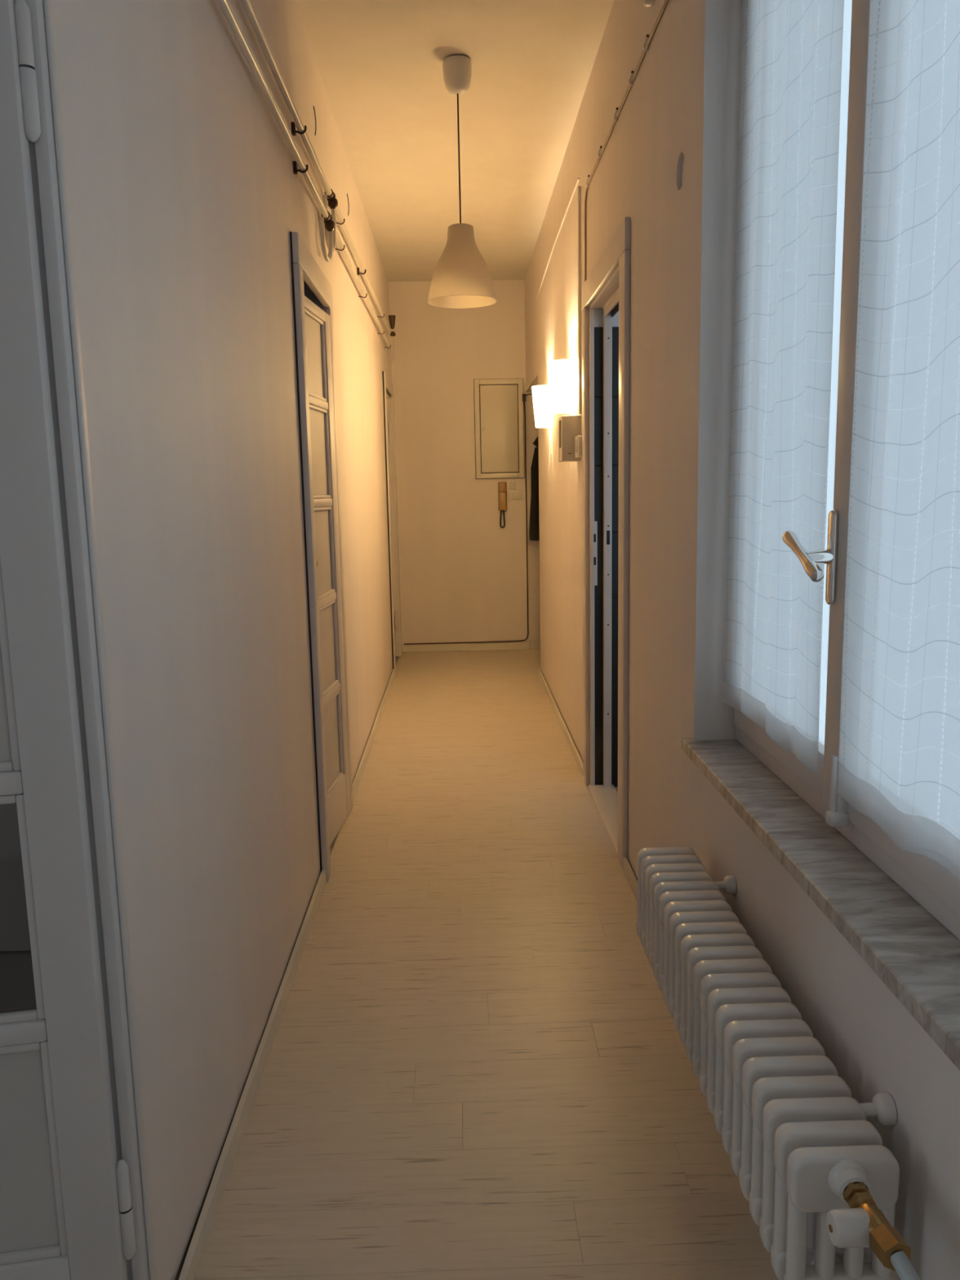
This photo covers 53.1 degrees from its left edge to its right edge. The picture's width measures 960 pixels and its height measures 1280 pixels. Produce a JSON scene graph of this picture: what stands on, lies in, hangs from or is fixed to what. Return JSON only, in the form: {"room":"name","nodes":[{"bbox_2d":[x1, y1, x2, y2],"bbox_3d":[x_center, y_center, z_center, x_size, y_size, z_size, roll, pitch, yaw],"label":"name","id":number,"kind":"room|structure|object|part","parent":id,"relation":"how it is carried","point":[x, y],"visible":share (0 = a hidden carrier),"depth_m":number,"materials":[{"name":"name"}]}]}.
{"room":"apartment hallway","nodes":[
{"label":"apartment hallway","id":0,"kind":"room"},
{"bbox_2d":[0,802,31,951],"bbox_3d":[-2.123,-0.207,0.651,2.992,2.990,4.250,-1,9,-1],"label":"wall","id":1,"kind":"structure","parent":0,"point":[14,923],"depth_m":2.87,"materials":[{"name":"paint"}]},
{"bbox_2d":[52,0,399,1279],"bbox_3d":[-0.639,-0.651,3.280,0.100,2.990,9.310,-1,9,-1],"label":"wall","id":2,"kind":"structure","parent":0,"point":[186,198],"depth_m":1.93,"materials":[{"name":"paint"}]},
{"bbox_2d":[0,0,136,1279],"bbox_3d":[-0.888,0.149,1.206,0.756,2.050,0.039,-3,9,-10],"label":"door","id":3,"kind":"structure","parent":2,"relation":"in","point":[66,1211],"depth_m":1.26,"materials":[{"name":"white wood"}]},
{"bbox_3d":[-0.899,0.023,1.187,0.604,0.323,0.006,-3,9,-10],"label":"pane","id":4,"kind":"part","parent":3,"relation":"part of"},
{"bbox_3d":[-0.884,0.722,1.297,0.604,0.329,0.006,-3,9,-10],"label":"pane","id":5,"kind":"part","parent":3,"relation":"part of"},
{"bbox_3d":[-0.878,1.023,1.342,0.604,0.280,0.038,-3,9,-10],"label":"rail","id":6,"kind":"part","parent":3,"relation":"part of","materials":[{"name":"white wood"}]},
{"bbox_2d":[24,0,156,1279],"bbox_3d":[-0.561,0.154,0.906,0.124,2.135,0.878,-1,9,-1],"label":"door frame","id":7,"kind":"structure","parent":2,"relation":"attached to","point":[46,153],"depth_m":1.28,"materials":[{"name":"white wood"}]},
{"bbox_2d":[174,868,326,1279],"bbox_3d":[-0.522,0.969,2.432,0.024,0.050,1.872,-1,9,-1],"label":"baseboard","id":8,"kind":"structure","parent":2,"relation":"attached to","point":[189,1264],"depth_m":2.06,"materials":[{"name":"white wood"}]},
{"bbox_2d":[216,0,391,348],"bbox_3d":[-0.569,-1.415,2.812,0.058,0.189,8.620,-1,9,-1],"label":"pipe","id":9,"kind":"object","parent":2,"relation":"attached to","point":[225,6],"visible":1,"depth_m":2.95,"materials":[{"name":"white metal"}]},
{"bbox_3d":[-0.583,-1.607,3.733,0.040,0.040,0.039,-1,9,-1],"label":"valve knob","id":10,"kind":"part","parent":9,"relation":"part of","materials":[{"name":"brown metal"}]},
{"bbox_2d":[313,106,316,135],"bbox_3d":[-0.624,-1.962,3.631,0.009,0.101,0.014,-1,9,-1],"label":"wire loop","id":11,"kind":"object","parent":2,"relation":"attached to","point":[313,106],"visible":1,"depth_m":3.63,"materials":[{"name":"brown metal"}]},
{"bbox_2d":[240,0,391,333],"bbox_3d":[-0.572,-1.516,2.862,0.058,0.242,8.750,-1,9,-1],"label":"pipe","id":12,"kind":"object","parent":2,"relation":"attached to","point":[330,196],"visible":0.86,"depth_m":3.18,"materials":[{"name":"white metal"}]},
{"bbox_3d":[-0.588,-1.744,3.843,0.040,0.040,0.039,-1,9,-1],"label":"valve knob","id":13,"kind":"part","parent":12,"relation":"part of","materials":[{"name":"brown metal"}]},
{"bbox_2d":[387,315,395,364],"bbox_3d":[-0.668,-2.279,7.276,0.060,0.378,0.225,-1,9,-1],"label":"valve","id":14,"kind":"object","parent":12,"relation":"attached to","point":[391,317],"visible":0.98,"depth_m":7.33,"materials":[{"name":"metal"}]},
{"bbox_2d":[289,231,353,881],"bbox_3d":[-0.624,-0.281,3.595,0.126,2.160,0.823,-1,9,-1],"label":"door frame","id":15,"kind":"structure","parent":2,"relation":"attached to","point":[304,267],"depth_m":3.23,"materials":[{"name":"white wood"}]},
{"bbox_3d":[-0.565,-0.178,3.237,0.026,2.065,0.075,-1,9,-1],"label":"architrave","id":16,"kind":"part","parent":15,"relation":"part of","materials":[{"name":"white wood"}]},
{"bbox_3d":[-0.582,-0.293,3.973,0.026,2.065,0.075,-1,9,-1],"label":"architrave","id":17,"kind":"part","parent":15,"relation":"part of","materials":[{"name":"white wood"}]},
{"bbox_2d":[304,295,351,845],"bbox_3d":[-0.593,-0.221,3.601,0.067,2.022,0.650,-1,9,4],"label":"door","id":18,"kind":"structure","parent":2,"relation":"in","point":[317,324],"depth_m":3.75,"materials":[{"name":"white wood"}]},
{"bbox_3d":[-0.626,-1.035,3.474,0.006,0.299,0.480,-1,9,4],"label":"pane","id":19,"kind":"part","parent":18,"relation":"part of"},
{"bbox_3d":[-0.627,-1.201,3.447,0.038,0.037,0.480,-1,9,4],"label":"rail","id":20,"kind":"part","parent":18,"relation":"part of","materials":[{"name":"white wood"}]},
{"bbox_3d":[-0.619,-0.689,3.528,0.006,0.338,0.480,-1,9,4],"label":"pane","id":21,"kind":"part","parent":18,"relation":"part of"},
{"bbox_3d":[-0.611,-0.323,3.586,0.006,0.338,0.480,-1,9,4],"label":"pane","id":22,"kind":"part","parent":18,"relation":"part of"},
{"bbox_3d":[-0.604,0.042,3.643,0.006,0.338,0.480,-1,9,4],"label":"pane","id":23,"kind":"part","parent":18,"relation":"part of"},
{"bbox_3d":[-0.597,0.415,3.702,0.006,0.354,0.480,-1,9,4],"label":"pane","id":24,"kind":"part","parent":18,"relation":"part of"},
{"bbox_3d":[-0.589,0.684,3.744,0.038,0.190,0.480,-1,9,4],"label":"rail","id":25,"kind":"part","parent":18,"relation":"part of","materials":[{"name":"white wood"}]},
{"bbox_2d":[352,668,395,799],"bbox_3d":[-0.602,0.464,5.640,0.018,0.050,2.975,-1,9,-1],"label":"baseboard","id":26,"kind":"structure","parent":2,"relation":"attached to","point":[357,778],"depth_m":5.16,"materials":[{"name":"white wood"}]},
{"bbox_2d":[382,371,402,673],"bbox_3d":[-0.719,-0.886,7.382,0.118,2.180,0.910,-1,9,-1],"label":"door frame","id":27,"kind":"structure","parent":2,"relation":"attached to","point":[388,406],"depth_m":7.64,"materials":[{"name":"white wood"}]},
{"bbox_3d":[-0.658,-0.779,6.995,0.018,2.085,0.090,-1,9,-1],"label":"architrave","id":28,"kind":"part","parent":27,"relation":"part of","materials":[{"name":"white wood"}]},
{"bbox_3d":[-0.677,-0.904,7.790,0.018,2.085,0.100,-1,9,-1],"label":"architrave","id":29,"kind":"part","parent":27,"relation":"part of","materials":[{"name":"white wood"}]},
{"bbox_2d":[387,422,397,630],"bbox_3d":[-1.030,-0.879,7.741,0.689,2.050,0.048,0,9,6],"label":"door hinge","id":30,"kind":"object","parent":2,"relation":"in","point":[388,424],"depth_m":7.61,"materials":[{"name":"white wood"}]},
{"bbox_2d":[0,648,778,1279],"bbox_3d":[-0.753,0.872,3.618,6.000,0.120,9.710,-1,9,-1],"label":"floor","id":31,"kind":"structure","parent":0,"point":[477,1066],"depth_m":2.32,"materials":[{"name":"beige laminate"}]},
{"bbox_2d":[587,783,617,852],"bbox_3d":[0.557,0.725,3.960,0.112,0.012,0.856,-1,9,-1],"label":"threshold","id":32,"kind":"object","parent":31,"relation":"on","point":[606,798],"visible":0.59,"depth_m":4.07,"materials":[{"name":"white stone"}]},
{"bbox_2d":[295,0,613,281],"bbox_3d":[-0.815,-2.189,3.135,6.000,0.100,9.710,-1,9,-1],"label":"ceiling","id":33,"kind":"structure","parent":0,"point":[379,63],"depth_m":4.20,"materials":[{"name":"paint"}]},
{"bbox_2d":[427,55,497,308],"bbox_3d":[-0.080,-1.800,3.791,0.279,0.894,0.279,-1,9,-1],"label":"pendant lamp","id":34,"kind":"object","parent":33,"relation":"hanging from","point":[461,278],"visible":1,"depth_m":3.75,"materials":[{"name":"white plastic"}]},
{"bbox_3d":[-0.082,-1.880,3.778,0.006,0.520,0.006,-1,9,-1],"label":"cord","id":35,"kind":"part","parent":34,"relation":"part of","materials":[{"name":"white plastic"}]},
{"bbox_3d":[-0.074,-1.502,3.838,0.279,0.290,0.279,-1,9,-1],"label":"lamp shade","id":36,"kind":"part","parent":34,"relation":"part of","materials":[{"name":"white plastic"}]},
{"bbox_2d":[388,279,540,652],"bbox_3d":[0.353,-1.407,7.948,2.308,2.990,0.100,-1,9,-1],"label":"wall","id":37,"kind":"structure","parent":0,"point":[463,575],"depth_m":7.91,"materials":[{"name":"paint"}]},
{"bbox_2d":[404,393,532,644],"bbox_3d":[0.028,-0.987,7.954,1.378,2.047,0.057,-1,9,-1],"label":"cable","id":38,"kind":"object","parent":37,"relation":"attached to","point":[524,395],"visible":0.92,"depth_m":8.02,"materials":[{"name":"plastic"}]},
{"bbox_2d":[402,640,540,652],"bbox_3d":[0.394,0.041,8.133,2.088,0.070,0.044,-1,9,-1],"label":"baseboard","id":39,"kind":"structure","parent":37,"relation":"attached to","point":[521,645],"depth_m":8.10,"materials":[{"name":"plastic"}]},
{"bbox_2d":[473,377,524,479],"bbox_3d":[0.158,-1.719,7.825,0.403,0.799,0.037,-1,9,-1],"label":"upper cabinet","id":40,"kind":"object","parent":37,"relation":"attached to","point":[499,405],"visible":1,"depth_m":7.82,"materials":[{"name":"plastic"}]},
{"bbox_3d":[-0.019,-1.716,7.829,0.040,0.792,0.022,-1,9,-1],"label":"frame","id":41,"kind":"part","parent":40,"relation":"part of","materials":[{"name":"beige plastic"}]},
{"bbox_3d":[0.150,-2.091,7.774,0.315,0.042,0.022,-1,9,-1],"label":"frame rail","id":42,"kind":"part","parent":40,"relation":"part of","materials":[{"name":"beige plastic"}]},
{"bbox_3d":[0.158,-1.720,7.830,0.303,0.696,0.014,-1,9,-1],"label":"door","id":43,"kind":"part","parent":40,"relation":"part of","materials":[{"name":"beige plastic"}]},
{"bbox_3d":[0.165,-1.350,7.891,0.315,0.042,0.022,-1,9,-1],"label":"frame rail","id":44,"kind":"part","parent":40,"relation":"part of","materials":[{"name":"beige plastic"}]},
{"bbox_3d":[0.335,-1.724,7.836,0.040,0.792,0.022,-1,9,-1],"label":"frame","id":45,"kind":"part","parent":40,"relation":"part of","materials":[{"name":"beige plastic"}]},
{"bbox_2d":[497,481,506,528],"bbox_3d":[0.188,-1.110,7.907,0.070,0.378,0.066,-1,9,-1],"label":"phone","id":46,"kind":"object","parent":37,"relation":"attached to","point":[502,486],"visible":1,"depth_m":7.88,"materials":[{"name":"brown plastic"}]},
{"bbox_3d":[0.186,-0.999,7.936,0.046,0.149,0.028,-1,9,-1],"label":"curly cord","id":47,"kind":"part","parent":46,"relation":"part of","materials":[{"name":"black plastic"}]},
{"bbox_2d":[509,481,515,488],"bbox_3d":[0.268,-1.270,7.903,0.048,0.060,0.028,-1,9,-1],"label":"doorbell buzzer","id":48,"kind":"object","parent":37,"relation":"attached to","point":[512,484],"visible":1,"depth_m":7.90,"materials":[{"name":"beige plastic"}]},
{"bbox_2d":[507,489,522,499],"bbox_3d":[0.290,-1.198,7.922,0.115,0.080,0.014,-1,9,-1],"label":"light switch","id":49,"kind":"object","parent":37,"relation":"attached to","point":[513,494],"visible":1,"depth_m":7.92,"materials":[{"name":"beige plastic"}]},
{"bbox_3d":[0.603,-1.688,7.842,0.014,0.041,0.097,-1,9,-1],"label":"coat hook","id":50,"kind":"object","parent":37,"relation":"attached to","visible":0},
{"bbox_2d":[528,436,539,540],"bbox_3d":[0.613,-1.258,7.835,0.430,0.881,0.164,-1,9,-1],"label":"coat","id":51,"kind":"object","parent":50,"relation":"hanging from","point":[534,530],"visible":0.13,"depth_m":7.78,"materials":[{"name":"black fabric"}]},
{"bbox_2d":[524,0,959,1279],"bbox_3d":[1.306,-0.697,3.319,1.624,2.990,9.310,-1,9,-1],"label":"wall","id":52,"kind":"structure","parent":0,"point":[684,96],"depth_m":2.48,"materials":[{"name":"paint"}]},
{"bbox_2d":[531,384,551,427],"bbox_3d":[0.370,-1.410,5.812,0.112,0.243,0.168,-1,9,-1],"label":"wall lamp","id":53,"kind":"object","parent":52,"relation":"attached to","point":[541,394],"visible":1,"depth_m":5.76,"materials":[{"name":"white plastic"}]},
{"bbox_2d":[536,177,579,299],"bbox_3d":[0.412,-2.188,5.412,0.008,0.088,2.310,-1,9,-1],"label":"cable","id":54,"kind":"object","parent":52,"relation":"attached to","point":[578,180],"visible":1,"depth_m":5.09,"materials":[{"name":"beige plastic"}]},
{"bbox_2d":[537,668,583,777],"bbox_3d":[0.462,0.427,5.738,0.018,0.050,2.520,-1,9,-1],"label":"baseboard","id":55,"kind":"structure","parent":52,"relation":"attached to","point":[572,746],"depth_m":5.36,"materials":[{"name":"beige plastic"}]},
{"bbox_2d":[550,359,573,413],"bbox_3d":[0.397,-1.231,4.676,0.112,0.243,0.168,-1,9,-1],"label":"wall lamp","id":56,"kind":"object","parent":52,"relation":"attached to","point":[562,370],"visible":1,"depth_m":4.62,"materials":[{"name":"white plastic"}]},
{"bbox_2d":[558,415,581,462],"bbox_3d":[0.418,-0.941,4.499,0.090,0.204,0.162,-1,9,-1],"label":"box","id":57,"kind":"object","parent":52,"relation":"attached to","point":[569,426],"visible":0.97,"depth_m":4.42,"materials":[{"name":"beige plastic"}]},
{"bbox_2d":[574,435,582,457],"bbox_3d":[0.450,-0.871,4.324,0.038,0.095,0.130,-1,9,-1],"label":"wall switch","id":58,"kind":"object","parent":52,"relation":"attached to","point":[578,439],"visible":0.8,"depth_m":4.27,"materials":[{"name":"white plastic"}]},
{"bbox_2d":[577,185,581,414],"bbox_3d":[0.448,-1.518,4.322,0.012,0.985,0.024,-1,9,-1],"label":"cable trunking","id":59,"kind":"object","parent":52,"relation":"attached to","point":[579,200],"visible":1,"depth_m":4.31,"materials":[{"name":"beige plastic"}]},
{"bbox_2d":[591,520,597,585],"bbox_3d":[0.498,-0.377,4.186,0.026,0.280,0.006,-1,9,-1],"label":"strike plate","id":60,"kind":"object","parent":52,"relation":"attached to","point":[593,524],"visible":1,"depth_m":4.18,"materials":[{"name":"silver metal"}]},
{"bbox_2d":[582,217,631,868],"bbox_3d":[0.532,-0.353,3.778,0.120,2.200,1.077,-1,9,-1],"label":"door frame","id":61,"kind":"structure","parent":52,"relation":"attached to","point":[617,252],"depth_m":4.03,"materials":[{"name":"white wood"}]},
{"bbox_3d":[0.471,-0.380,4.274,0.020,2.100,0.087,-1,9,-1],"label":"architrave","id":62,"kind":"part","parent":61,"relation":"part of","materials":[{"name":"white wood"}]},
{"bbox_3d":[0.564,-0.312,3.784,0.042,2.115,0.831,-1,9,-1],"label":"sliding door frame","id":63,"kind":"part","parent":61,"relation":"part of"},
{"bbox_3d":[0.494,-0.228,3.307,0.020,2.100,0.110,-1,9,-1],"label":"architrave","id":64,"kind":"part","parent":61,"relation":"part of","materials":[{"name":"white wood"}]},
{"bbox_2d":[584,0,668,281],"bbox_3d":[0.494,-1.410,2.067,0.016,0.415,4.098,-1,9,-1],"label":"cable","id":65,"kind":"object","parent":52,"relation":"attached to","point":[665,2],"visible":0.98,"depth_m":3.26,"materials":[{"name":"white plastic"}]},
{"bbox_2d":[622,856,637,902],"bbox_3d":[0.555,1.042,1.830,0.018,0.050,3.205,-1,9,-1],"label":"baseboard","id":66,"kind":"structure","parent":52,"relation":"attached to","point":[629,873],"depth_m":3.28,"materials":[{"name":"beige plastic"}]},
{"bbox_2d":[641,0,655,6],"bbox_3d":[0.466,-1.800,2.654,0.030,0.084,0.084,-1,9,-1],"label":"junction box","id":67,"kind":"object","parent":52,"relation":"attached to","point":[646,2],"visible":1,"depth_m":2.65,"materials":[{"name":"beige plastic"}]},
{"bbox_2d":[676,151,684,190],"bbox_3d":[0.507,-1.171,2.400,0.013,0.088,0.088,-1,9,-1],"label":"round recess","id":68,"kind":"object","parent":52,"relation":"attached to","point":[680,169],"visible":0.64,"depth_m":2.43,"materials":[{"name":"paint"}]},
{"bbox_2d":[636,846,899,1279],"bbox_3d":[0.469,0.675,1.749,0.173,0.232,1.070,-1,9,-1],"label":"radiator","id":69,"kind":"object","parent":52,"relation":"attached to","point":[784,1114],"visible":0.95,"depth_m":1.45,"materials":[{"name":"white metal"}]},
{"bbox_2d":[826,1159,920,1279],"bbox_3d":[0.471,0.885,1.094,0.087,0.425,0.299,-3,9,-9],"label":"radiator valve","id":70,"kind":"object","parent":69,"relation":"attached to","point":[863,1224],"visible":1,"depth_m":1.12,"materials":[{"name":"gold metal"}]},
{"bbox_2d":[681,737,959,1071],"bbox_3d":[0.591,0.372,1.701,0.132,0.028,1.457,-1,9,-1],"label":"window sill","id":71,"kind":"structure","parent":52,"relation":"attached to","point":[916,957],"depth_m":1.49,"materials":[{"name":"grey stone"}]},
{"bbox_2d":[733,0,959,939],"bbox_3d":[0.641,-0.554,1.571,0.105,1.840,1.385,-1,9,-1],"label":"window","id":72,"kind":"structure","parent":52,"relation":"in","point":[928,882],"depth_m":1.62,"materials":[{"name":"white wood"}]},
{"bbox_3d":[0.653,0.214,2.037,0.046,0.085,0.643,-1,9,-1],"label":"sash","id":73,"kind":"part","parent":72,"relation":"part of","materials":[{"name":"white wood"}]},
{"bbox_2d":[722,0,844,771],"bbox_3d":[0.592,-0.622,1.920,0.029,1.669,0.599,-1,9,-1],"label":"sheer curtain","id":74,"kind":"object","parent":72,"relation":"hanging from","point":[792,50],"visible":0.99,"depth_m":1.90,"materials":[{"name":"white fabric"}]},
{"bbox_2d":[782,510,838,604],"bbox_3d":[0.578,-0.142,1.662,0.066,0.164,0.155,-1,9,-1],"label":"handle","id":75,"kind":"object","parent":72,"relation":"attached to","point":[810,561],"visible":1,"depth_m":1.65,"materials":[{"name":"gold metal"}]},
{"bbox_3d":[0.557,-0.146,1.661,0.025,0.080,0.155,-1,9,-1],"label":"lever","id":76,"kind":"part","parent":75,"relation":"part of","materials":[{"name":"silver metal"}]},
{"bbox_3d":[0.583,-0.143,1.654,0.042,0.027,0.027,-1,9,-1],"label":"stem","id":77,"kind":"part","parent":75,"relation":"part of","materials":[{"name":"silver metal"}]},
{"bbox_3d":[0.640,-0.614,1.907,0.004,1.601,0.543,-1,9,-1],"label":"glass pane","id":78,"kind":"part","parent":72,"relation":"part of","materials":[{"name":"clear glass"}]},
{"bbox_3d":[0.682,0.330,1.711,0.060,0.048,1.385,-1,9,-1],"label":"frame","id":79,"kind":"part","parent":72,"relation":"part of","materials":[{"name":"white wood"}]},
{"bbox_2d":[837,0,959,879],"bbox_3d":[0.608,-0.510,1.223,0.031,1.674,0.589,-1,9,-1],"label":"sheer curtain","id":80,"kind":"object","parent":72,"relation":"hanging from","point":[899,759],"visible":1,"depth_m":1.37,"materials":[{"name":"white fabric"}]},
{"bbox_3d":[0.669,0.319,1.371,0.046,0.085,0.658,-1,9,-1],"label":"sash","id":81,"kind":"part","parent":72,"relation":"part of","materials":[{"name":"white wood"}]}
]}

